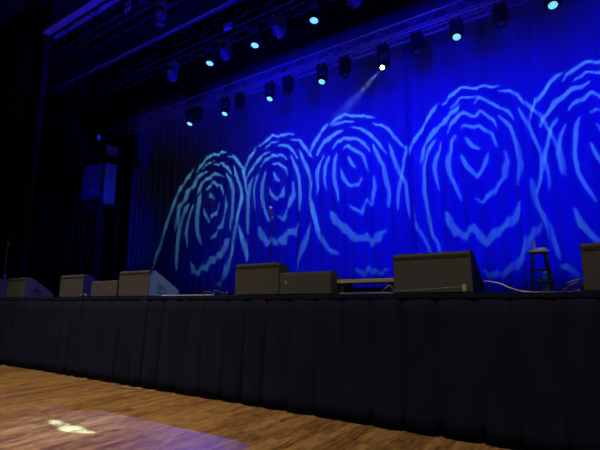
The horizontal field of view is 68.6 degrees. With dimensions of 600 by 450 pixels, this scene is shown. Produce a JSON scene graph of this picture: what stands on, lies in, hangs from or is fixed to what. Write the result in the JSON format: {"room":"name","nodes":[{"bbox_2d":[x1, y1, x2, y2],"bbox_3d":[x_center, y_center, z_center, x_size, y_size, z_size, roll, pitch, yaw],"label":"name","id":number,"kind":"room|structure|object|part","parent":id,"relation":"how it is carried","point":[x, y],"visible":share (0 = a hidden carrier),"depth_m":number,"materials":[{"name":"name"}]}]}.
{"room":"concert hall","nodes":[
{"label":"concert hall","id":0,"kind":"room"},
{"bbox_2d":[25,104,51,278],"bbox_3d":[-20.627,-2.375,13.107,0.200,12.000,28.000,-7,-12,33],"label":"wall","id":1,"kind":"structure","parent":0,"point":[34,233],"depth_m":23.24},
{"bbox_2d":[0,0,228,106],"bbox_3d":[-7.201,-9.916,5.406,40.000,0.200,28.000,-7,-12,33],"label":"ceiling","id":2,"kind":"structure","parent":0,"point":[12,12],"depth_m":17.44,"materials":[{"name":"black"}]},
{"bbox_2d":[42,0,183,64],"bbox_3d":[-0.383,-7.462,8.914,16.910,3.426,0.756,-7,-12,33],"label":"lighting truss","id":3,"kind":"object","parent":2,"relation":"hanging from","point":[88,9],"visible":0.97,"depth_m":12.18,"materials":[{"name":"metal"}]},
{"bbox_2d":[42,0,119,38],"bbox_3d":[-0.471,-6.524,8.605,16.900,0.120,0.420,-7,-12,33],"label":"cable tray","id":4,"kind":"object","parent":3,"relation":"on","point":[85,11],"depth_m":12.32,"materials":[{"name":"paint"}]},
{"bbox_3d":[-0.322,-5.820,8.710,16.900,0.052,0.052,-7,-12,33],"label":"hanging rail","id":5,"kind":"part","parent":3,"relation":"part of","materials":[{"name":"grey metal"}]},
{"bbox_2d":[124,0,130,13],"bbox_3d":[-4.284,-5.436,10.934,0.240,0.340,0.040,-7,-12,33],"label":"block","id":6,"kind":"object","parent":3,"relation":"attached to","point":[127,2],"visible":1,"depth_m":10.92,"materials":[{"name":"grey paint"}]},
{"bbox_2d":[153,0,168,27],"bbox_3d":[-3.368,-5.160,10.636,0.380,0.728,0.288,-7,-12,33],"label":"light","id":7,"kind":"object","parent":3,"relation":"hanging from","point":[161,6],"visible":1,"depth_m":10.53,"materials":[{"name":"black metal"}]},
{"bbox_2d":[52,0,333,114],"bbox_3d":[0.098,-7.086,11.058,22.510,3.426,0.596,-7,-12,33],"label":"lighting truss","id":8,"kind":"object","parent":2,"relation":"hanging from","point":[229,3],"visible":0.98,"depth_m":13.49,"materials":[{"name":"metal"}]},
{"bbox_2d":[52,0,236,90],"bbox_3d":[-0.034,-6.234,10.696,22.500,0.070,0.100,-7,-12,33],"label":"cable tray","id":9,"kind":"object","parent":8,"relation":"on","point":[229,3],"depth_m":13.64,"materials":[{"name":"paint"}]},
{"bbox_2d":[166,58,178,82],"bbox_3d":[-3.860,-4.679,13.291,0.380,0.761,0.420,-7,-12,33],"label":"light","id":10,"kind":"object","parent":8,"relation":"hanging from","point":[172,71],"visible":1,"depth_m":13.20,"materials":[{"name":"black metal"}]},
{"bbox_2d":[204,42,216,66],"bbox_3d":[-2.534,-4.856,12.469,0.360,0.695,0.298,-7,-12,33],"label":"light","id":11,"kind":"object","parent":8,"relation":"hanging from","point":[210,48],"visible":0.96,"depth_m":12.39,"materials":[{"name":"black metal"}]},
{"bbox_2d":[219,34,232,61],"bbox_3d":[-2.069,-4.883,12.120,0.380,0.762,0.424,-7,-12,33],"label":"light","id":12,"kind":"object","parent":8,"relation":"hanging from","point":[225,43],"visible":1,"depth_m":12.04,"materials":[{"name":"black metal"}]},
{"bbox_2d":[223,21,232,30],"bbox_3d":[-1.930,-5.311,11.765,0.260,0.170,0.091,-7,-12,33],"label":"junction box","id":13,"kind":"object","parent":8,"relation":"attached to","point":[227,26],"visible":1,"depth_m":11.72,"materials":[{"name":"grey paint"}]},
{"bbox_2d":[248,21,261,48],"bbox_3d":[-1.175,-5.006,11.582,0.360,0.705,0.298,-7,-12,33],"label":"light","id":14,"kind":"object","parent":8,"relation":"hanging from","point":[254,29],"visible":1,"depth_m":11.50,"materials":[{"name":"black metal"}]},
{"bbox_2d":[272,10,286,39],"bbox_3d":[-0.527,-5.059,11.113,0.380,0.762,0.425,-7,-12,33],"label":"light","id":15,"kind":"object","parent":8,"relation":"hanging from","point":[280,18],"visible":1,"depth_m":11.03,"materials":[{"name":"black metal"}]},
{"bbox_2d":[306,0,321,24],"bbox_3d":[0.343,-5.189,10.594,0.360,0.685,0.298,-7,-12,33],"label":"light","id":16,"kind":"object","parent":8,"relation":"hanging from","point":[314,18],"visible":1,"depth_m":10.53,"materials":[{"name":"black metal"}]},
{"bbox_2d":[346,0,362,9],"bbox_3d":[1.225,-5.260,9.974,0.380,0.761,0.422,-7,-12,33],"label":"light","id":17,"kind":"object","parent":8,"relation":"hanging from","point":[355,4],"visible":1,"depth_m":9.90,"materials":[{"name":"black metal"}]},
{"bbox_2d":[107,0,531,138],"bbox_3d":[2.143,-6.757,12.940,25.210,3.426,0.452,-7,-12,33],"label":"lighting truss","id":18,"kind":"object","parent":2,"relation":"hanging from","point":[128,128],"visible":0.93,"depth_m":13.50,"materials":[{"name":"metal"}]},
{"bbox_2d":[186,107,193,126],"bbox_3d":[-4.159,-4.105,16.724,0.360,0.708,0.314,-7,-12,33],"label":"light","id":19,"kind":"object","parent":18,"relation":"hanging from","point":[189,122],"visible":0.98,"depth_m":16.63,"materials":[{"name":"black metal"}]},
{"bbox_2d":[193,106,202,122],"bbox_3d":[-3.820,-4.173,16.502,0.380,0.650,0.322,-7,-12,33],"label":"light","id":20,"kind":"object","parent":18,"relation":"hanging from","point":[198,111],"visible":0.99,"depth_m":16.41,"materials":[{"name":"black metal"}]},
{"bbox_2d":[220,95,230,116],"bbox_3d":[-2.667,-4.255,15.747,0.360,0.748,0.314,-7,-12,33],"label":"light","id":21,"kind":"object","parent":18,"relation":"hanging from","point":[225,101],"visible":1,"depth_m":15.67,"materials":[{"name":"black metal"}]},
{"bbox_2d":[235,90,244,111],"bbox_3d":[-2.094,-4.331,15.370,0.380,0.730,0.322,-7,-12,33],"label":"light","id":22,"kind":"object","parent":18,"relation":"hanging from","point":[239,97],"visible":1,"depth_m":15.28,"materials":[{"name":"black metal"}]},
{"bbox_2d":[265,80,275,101],"bbox_3d":[-0.991,-4.461,14.657,0.360,0.718,0.314,-7,-12,33],"label":"light","id":23,"kind":"object","parent":18,"relation":"hanging from","point":[269,97],"visible":1,"depth_m":14.58,"materials":[{"name":"black metal"}]},
{"bbox_2d":[282,74,293,96],"bbox_3d":[-0.384,-4.531,14.256,0.380,0.720,0.322,-7,-12,33],"label":"light","id":24,"kind":"object","parent":18,"relation":"hanging from","point":[288,81],"visible":0.99,"depth_m":14.16,"materials":[{"name":"black metal"}]},
{"bbox_2d":[316,62,327,85],"bbox_3d":[0.686,-4.662,13.566,0.360,0.698,0.314,-7,-12,33],"label":"light","id":25,"kind":"object","parent":18,"relation":"hanging from","point":[323,68],"visible":1,"depth_m":13.49,"materials":[{"name":"black metal"}]},
{"bbox_2d":[339,54,351,78],"bbox_3d":[1.350,-4.734,13.126,0.380,0.710,0.322,-7,-12,33],"label":"light","id":26,"kind":"object","parent":18,"relation":"hanging from","point":[344,62],"visible":0.98,"depth_m":13.03,"materials":[{"name":"black metal"}]},
{"bbox_2d":[377,41,389,71],"bbox_3d":[2.369,-4.745,12.465,0.380,0.914,0.416,-7,-12,33],"label":"light","id":27,"kind":"object","parent":18,"relation":"hanging from","point":[384,64],"visible":1,"depth_m":12.37,"materials":[{"name":"black metal"}]},
{"bbox_2d":[410,29,424,55],"bbox_3d":[3.176,-4.952,11.937,0.380,0.690,0.322,-7,-12,33],"label":"light","id":28,"kind":"object","parent":18,"relation":"hanging from","point":[417,38],"visible":1,"depth_m":11.85,"materials":[{"name":"black metal"}]},
{"bbox_2d":[449,16,463,41],"bbox_3d":[4.046,-5.076,11.380,0.360,0.638,0.314,-7,-12,33],"label":"light","id":29,"kind":"object","parent":18,"relation":"hanging from","point":[456,36],"visible":1,"depth_m":11.31,"materials":[{"name":"black metal"}]},
{"bbox_2d":[492,1,509,28],"bbox_3d":[4.919,-5.165,10.804,0.380,0.660,0.322,-7,-12,33],"label":"light","id":30,"kind":"object","parent":18,"relation":"hanging from","point":[499,11],"visible":1,"depth_m":10.71,"materials":[{"name":"black metal"}]},
{"bbox_2d":[544,0,561,10],"bbox_3d":[5.847,-5.296,10.209,0.360,0.608,0.314,-7,-12,33],"label":"light","id":31,"kind":"object","parent":18,"relation":"hanging from","point":[551,5],"visible":1,"depth_m":10.15,"materials":[{"name":"black metal"}]},
{"bbox_2d":[100,109,135,280],"bbox_3d":[0.581,-1.880,15.936,40.000,12.000,0.200,-7,-12,33],"label":"wall","id":32,"kind":"structure","parent":0,"point":[110,216],"depth_m":22.19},
{"bbox_2d":[0,364,522,449],"bbox_3d":[-7.201,2.052,3.311,40.000,0.100,28.000,-7,-12,33],"label":"floor","id":33,"kind":"structure","parent":0,"point":[40,410],"depth_m":5.11,"materials":[{"name":"brown wood"}]},
{"bbox_2d":[115,385,138,389],"bbox_3d":[-2.867,2.673,7.226,0.555,0.022,0.064,-6,-11,29],"label":"cable","id":34,"kind":"object","parent":33,"relation":"on","point":[115,385],"visible":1,"depth_m":7.19,"materials":[{"name":"beige rubber"}]},
{"bbox_2d":[36,291,591,297],"bbox_3d":[-0.852,2.605,11.113,33.800,1.500,7.975,-7,-12,33],"label":"stage platform","id":35,"kind":"object","parent":33,"relation":"on","point":[580,291],"visible":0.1,"depth_m":5.22,"materials":[{"name":"black metal"}]},
{"bbox_2d":[0,279,7,297],"bbox_3d":[-8.013,1.740,11.942,0.928,0.490,0.707,-7,-12,33],"label":"stage monitor","id":36,"kind":"object","parent":35,"relation":"on","point":[3,283],"visible":0.26,"depth_m":11.50,"materials":[{"name":"paint"}]},
{"bbox_2d":[3,239,9,279],"bbox_3d":[-8.658,1.289,13.019,0.445,1.750,0.389,-7,-12,33],"label":"stand","id":37,"kind":"object","parent":35,"relation":"on","point":[7,244],"visible":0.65,"depth_m":13.01,"materials":[{"name":"grey paint"}]},
{"bbox_2d":[6,277,52,297],"bbox_3d":[-6.858,1.609,11.189,0.938,0.490,0.707,-7,-12,33],"label":"stage monitor","id":38,"kind":"object","parent":35,"relation":"on","point":[26,287],"visible":0.89,"depth_m":10.88,"materials":[{"name":"paint"}]},
{"bbox_2d":[34,94,110,296],"bbox_3d":[-10.845,-1.531,20.890,5.499,9.980,0.217,-7,-12,33],"label":"curtain","id":39,"kind":"object","parent":35,"relation":"on","point":[55,228],"visible":0.65,"depth_m":21.05,"materials":[{"name":"black fabric"}]},
{"bbox_2d":[59,274,97,296],"bbox_3d":[-4.769,1.375,9.826,0.928,0.480,0.707,-7,-12,33],"label":"stage monitor","id":40,"kind":"object","parent":35,"relation":"on","point":[70,285],"visible":0.68,"depth_m":9.46,"materials":[{"name":"paint"}]},
{"bbox_2d":[68,108,125,279],"bbox_3d":[-8.085,-0.796,17.491,1.807,7.400,0.860,-7,-12,33],"label":"scaffold","id":41,"kind":"object","parent":35,"relation":"on","point":[101,158],"visible":0.82,"depth_m":17.47,"materials":[{"name":"black metal"}]},
{"bbox_3d":[-9.035,-0.770,17.638,0.057,7.400,0.060,-7,-12,33],"label":"post","id":42,"kind":"part","parent":41,"relation":"part of","materials":[{"name":"black metal"}]},
{"bbox_2d":[81,164,95,205],"bbox_3d":[-8.395,-1.531,17.814,0.720,1.720,0.522,-7,-12,33],"label":"equipment case","id":43,"kind":"object","parent":41,"relation":"on","point":[88,174],"visible":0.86,"depth_m":17.59,"materials":[{"name":"paint"}]},
{"bbox_3d":[-8.305,-4.005,17.714,1.750,0.044,0.042,-7,-12,33],"label":"rail","id":44,"kind":"part","parent":41,"relation":"part of","materials":[{"name":"black metal"}]},
{"bbox_3d":[-8.594,-0.655,18.295,0.057,7.400,0.060,-7,-12,33],"label":"post","id":45,"kind":"part","parent":41,"relation":"part of","materials":[{"name":"black metal"}]},
{"bbox_2d":[75,203,117,211],"bbox_3d":[-8.089,-0.697,17.476,1.750,0.040,0.800,-7,-12,33],"label":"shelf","id":46,"kind":"object","parent":41,"relation":"attached to","point":[92,207],"depth_m":17.39,"materials":[{"name":"black metal"}]},
{"bbox_2d":[97,134,102,140],"bbox_3d":[-8.149,-3.616,17.932,0.260,0.351,0.204,-7,-12,33],"label":"round lamp","id":47,"kind":"object","parent":41,"relation":"hanging from","point":[99,137],"visible":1,"depth_m":17.85,"materials":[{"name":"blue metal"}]},
{"bbox_2d":[79,154,121,164],"bbox_3d":[-8.089,-2.618,17.812,1.750,0.040,0.800,-7,-12,33],"label":"shelf","id":48,"kind":"object","parent":41,"relation":"attached to","point":[97,159],"depth_m":17.64,"materials":[{"name":"black metal"}]},
{"bbox_3d":[-7.576,-0.937,16.686,0.057,7.400,0.060,-7,-12,33],"label":"post","id":49,"kind":"part","parent":41,"relation":"part of","materials":[{"name":"black metal"}]},
{"bbox_2d":[92,162,116,204],"bbox_3d":[-7.720,-1.579,17.369,0.740,1.660,0.522,-7,-12,33],"label":"equipment case","id":50,"kind":"object","parent":41,"relation":"on","point":[110,170],"visible":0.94,"depth_m":17.18,"materials":[{"name":"paint"}]},
{"bbox_2d":[95,144,118,156],"bbox_3d":[-7.757,-2.884,17.623,0.850,0.420,0.522,-7,-12,33],"label":"equipment case","id":51,"kind":"object","parent":41,"relation":"on","point":[110,150],"visible":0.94,"depth_m":17.41,"materials":[{"name":"paint"}]},
{"bbox_3d":[-7.134,-0.822,17.343,0.057,7.400,0.060,-7,-12,33],"label":"post","id":52,"kind":"part","parent":41,"relation":"part of","materials":[{"name":"black metal"}]},
{"bbox_2d":[91,280,126,296],"bbox_3d":[-3.810,1.327,9.099,0.908,0.325,0.556,-7,-12,33],"label":"stage monitor","id":53,"kind":"object","parent":35,"relation":"on","point":[98,288],"visible":0.61,"depth_m":8.87,"materials":[{"name":"paint"}]},
{"bbox_2d":[118,270,179,296],"bbox_3d":[-2.965,1.168,8.675,0.928,0.490,0.747,-7,-12,33],"label":"stage monitor","id":54,"kind":"object","parent":35,"relation":"on","point":[142,282],"visible":0.88,"depth_m":8.34,"materials":[{"name":"paint"}]},
{"bbox_2d":[162,295,207,295],"bbox_3d":[-1.870,1.155,7.230,1.201,0.015,0.029,-6,-12,32],"label":"cable","id":55,"kind":"object","parent":35,"relation":"on","point":[162,295],"visible":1,"depth_m":7.24,"materials":[{"name":"white rubber"}]},
{"bbox_2d":[202,290,228,294],"bbox_3d":[-1.390,1.099,7.147,0.717,0.084,0.181,-7,-12,33],"label":"cable","id":56,"kind":"object","parent":35,"relation":"on","point":[214,291],"visible":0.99,"depth_m":7.11,"materials":[{"name":"black rubber"}]},
{"bbox_2d":[235,262,290,294],"bbox_3d":[-0.483,0.881,7.032,0.868,0.490,0.707,-7,-12,33],"label":"stage monitor","id":57,"kind":"object","parent":35,"relation":"on","point":[256,278],"visible":0.65,"depth_m":6.72,"materials":[{"name":"paint"}]},
{"bbox_2d":[125,9,411,295],"bbox_3d":[-2.307,-1.836,16.536,13.128,9.080,0.115,-7,-12,33],"label":"curtain","id":58,"kind":"object","parent":35,"relation":"on","point":[330,160],"visible":0.8,"depth_m":15.43,"materials":[{"name":"blue fabric"}]},
{"bbox_2d":[269,206,272,261],"bbox_3d":[-0.491,0.449,7.666,0.260,1.560,0.260,-7,-12,33],"label":"microphone stand","id":59,"kind":"object","parent":35,"relation":"on","point":[270,207],"visible":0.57,"depth_m":7.72,"materials":[{"name":"black metal"}]},
{"bbox_2d":[0,291,599,449],"bbox_3d":[-3.097,2.019,7.772,33.800,1.492,0.174,-7,-12,33],"label":"stage skirt","id":60,"kind":"object","parent":35,"relation":"attached to","point":[513,370],"visible":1,"depth_m":5.29,"materials":[{"name":"black fabric"}]},
{"bbox_2d":[280,271,347,294],"bbox_3d":[0.230,0.875,6.518,0.878,0.325,0.626,-7,-12,33],"label":"stage monitor","id":61,"kind":"object","parent":35,"relation":"on","point":[317,282],"visible":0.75,"depth_m":6.22,"materials":[{"name":"paint"}]},
{"bbox_2d":[338,285,394,293],"bbox_3d":[0.849,0.849,5.755,0.800,0.110,0.144,-7,-12,33],"label":"cable","id":62,"kind":"object","parent":35,"relation":"on","point":[381,292],"visible":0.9,"depth_m":5.60,"materials":[{"name":"black rubber"}]},
{"bbox_2d":[337,278,398,293],"bbox_3d":[0.962,0.853,6.071,0.860,0.212,0.320,-7,-12,33],"label":"bench","id":63,"kind":"object","parent":35,"relation":"on","point":[342,282],"visible":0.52,"depth_m":6.02,"materials":[{"name":"black metal"}]},
{"bbox_3d":[0.601,0.898,6.172,0.050,0.160,0.050,-7,-12,33],"label":"leg","id":64,"kind":"part","parent":63,"relation":"part of","materials":[{"name":"black metal"}]},
{"bbox_3d":[1.201,0.829,5.780,0.050,0.160,0.050,-7,-12,33],"label":"leg","id":65,"kind":"part","parent":63,"relation":"part of","materials":[{"name":"black metal"}]},
{"bbox_2d":[395,287,459,291],"bbox_3d":[1.495,0.763,5.213,0.781,0.047,0.016,-7,-12,35],"label":"cable","id":66,"kind":"object","parent":35,"relation":"on","point":[444,287],"visible":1,"depth_m":5.20,"materials":[{"name":"black rubber"}]},
{"bbox_2d":[393,250,484,292],"bbox_3d":[1.760,0.625,5.570,0.948,0.490,0.707,-7,-12,33],"label":"stage monitor","id":67,"kind":"object","parent":35,"relation":"on","point":[452,268],"visible":0.91,"depth_m":5.26,"materials":[{"name":"paint"}]},
{"bbox_2d":[462,284,466,292],"bbox_3d":[1.858,0.719,4.968,0.050,0.098,0.050,-7,-12,33],"label":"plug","id":68,"kind":"object","parent":35,"relation":"on","point":[464,286],"visible":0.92,"depth_m":4.95,"materials":[{"name":"yellow plastic"}]},
{"bbox_2d":[402,0,599,292],"bbox_3d":[8.249,-3.016,9.794,12.287,9.080,0.107,-7,-12,33],"label":"curtain","id":69,"kind":"object","parent":35,"relation":"on","point":[503,125],"visible":0.82,"depth_m":11.51,"materials":[{"name":"blue fabric"}]},
{"bbox_2d":[483,280,573,291],"bbox_3d":[2.653,0.741,5.302,1.089,0.169,0.205,-7,-12,33],"label":"cable","id":70,"kind":"object","parent":35,"relation":"on","point":[483,280],"visible":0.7,"depth_m":5.30,"materials":[{"name":"white rubber"}]},
{"bbox_2d":[527,249,554,291],"bbox_3d":[4.003,0.799,7.324,0.370,0.758,0.370,-5,-11,25],"label":"bar stool","id":71,"kind":"object","parent":35,"relation":"on","point":[544,252],"visible":0.92,"depth_m":7.24,"materials":[{"name":"brown wood"}]},
{"bbox_3d":[3.833,0.809,7.261,0.102,0.716,0.125,-7,-12,33],"label":"leg","id":72,"kind":"part","parent":71,"relation":"part of","materials":[{"name":"brown wood"}]},
{"bbox_2d":[531,239,535,249],"bbox_3d":[3.936,0.336,7.413,0.066,0.188,0.066,-7,-12,33],"label":"water bottle","id":73,"kind":"object","parent":71,"relation":"on","point":[533,244],"visible":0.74,"depth_m":7.39,"materials":[{"name":"plastic"}]},
{"bbox_3d":[4.003,0.450,7.385,0.350,0.050,0.350,-7,-12,33],"label":"seat","id":74,"kind":"part","parent":71,"relation":"part of","materials":[{"name":"wood"}]},
{"bbox_3d":[4.173,0.830,7.380,0.146,0.716,0.042,3,-11,-19],"label":"leg","id":75,"kind":"part","parent":71,"relation":"part of","materials":[{"name":"brown wood"}]},
{"bbox_3d":[4.063,0.790,7.152,0.042,0.716,0.146,3,-11,-19],"label":"leg","id":76,"kind":"part","parent":71,"relation":"part of","materials":[{"name":"brown wood"}]},
{"bbox_2d":[537,271,554,291],"bbox_3d":[4.323,1.034,7.737,0.247,0.432,0.247,2,-10,-11],"label":"water jug","id":77,"kind":"object","parent":35,"relation":"on","point":[542,287],"visible":0.61,"depth_m":7.67,"materials":[{"name":"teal plastic"}]},
{"bbox_2d":[561,279,584,291],"bbox_3d":[3.080,0.695,4.959,0.231,0.143,0.546,-7,-12,33],"label":"cable","id":78,"kind":"object","parent":35,"relation":"on","point":[579,282],"visible":0.88,"depth_m":4.79,"materials":[{"name":"black rubber"}]},
{"bbox_2d":[580,242,599,290],"bbox_3d":[3.432,0.434,4.480,0.938,0.490,0.707,-7,-12,33],"label":"stage monitor","id":79,"kind":"object","parent":35,"relation":"on","point":[590,252],"visible":0.86,"depth_m":4.41,"materials":[{"name":"paint"}]}
]}

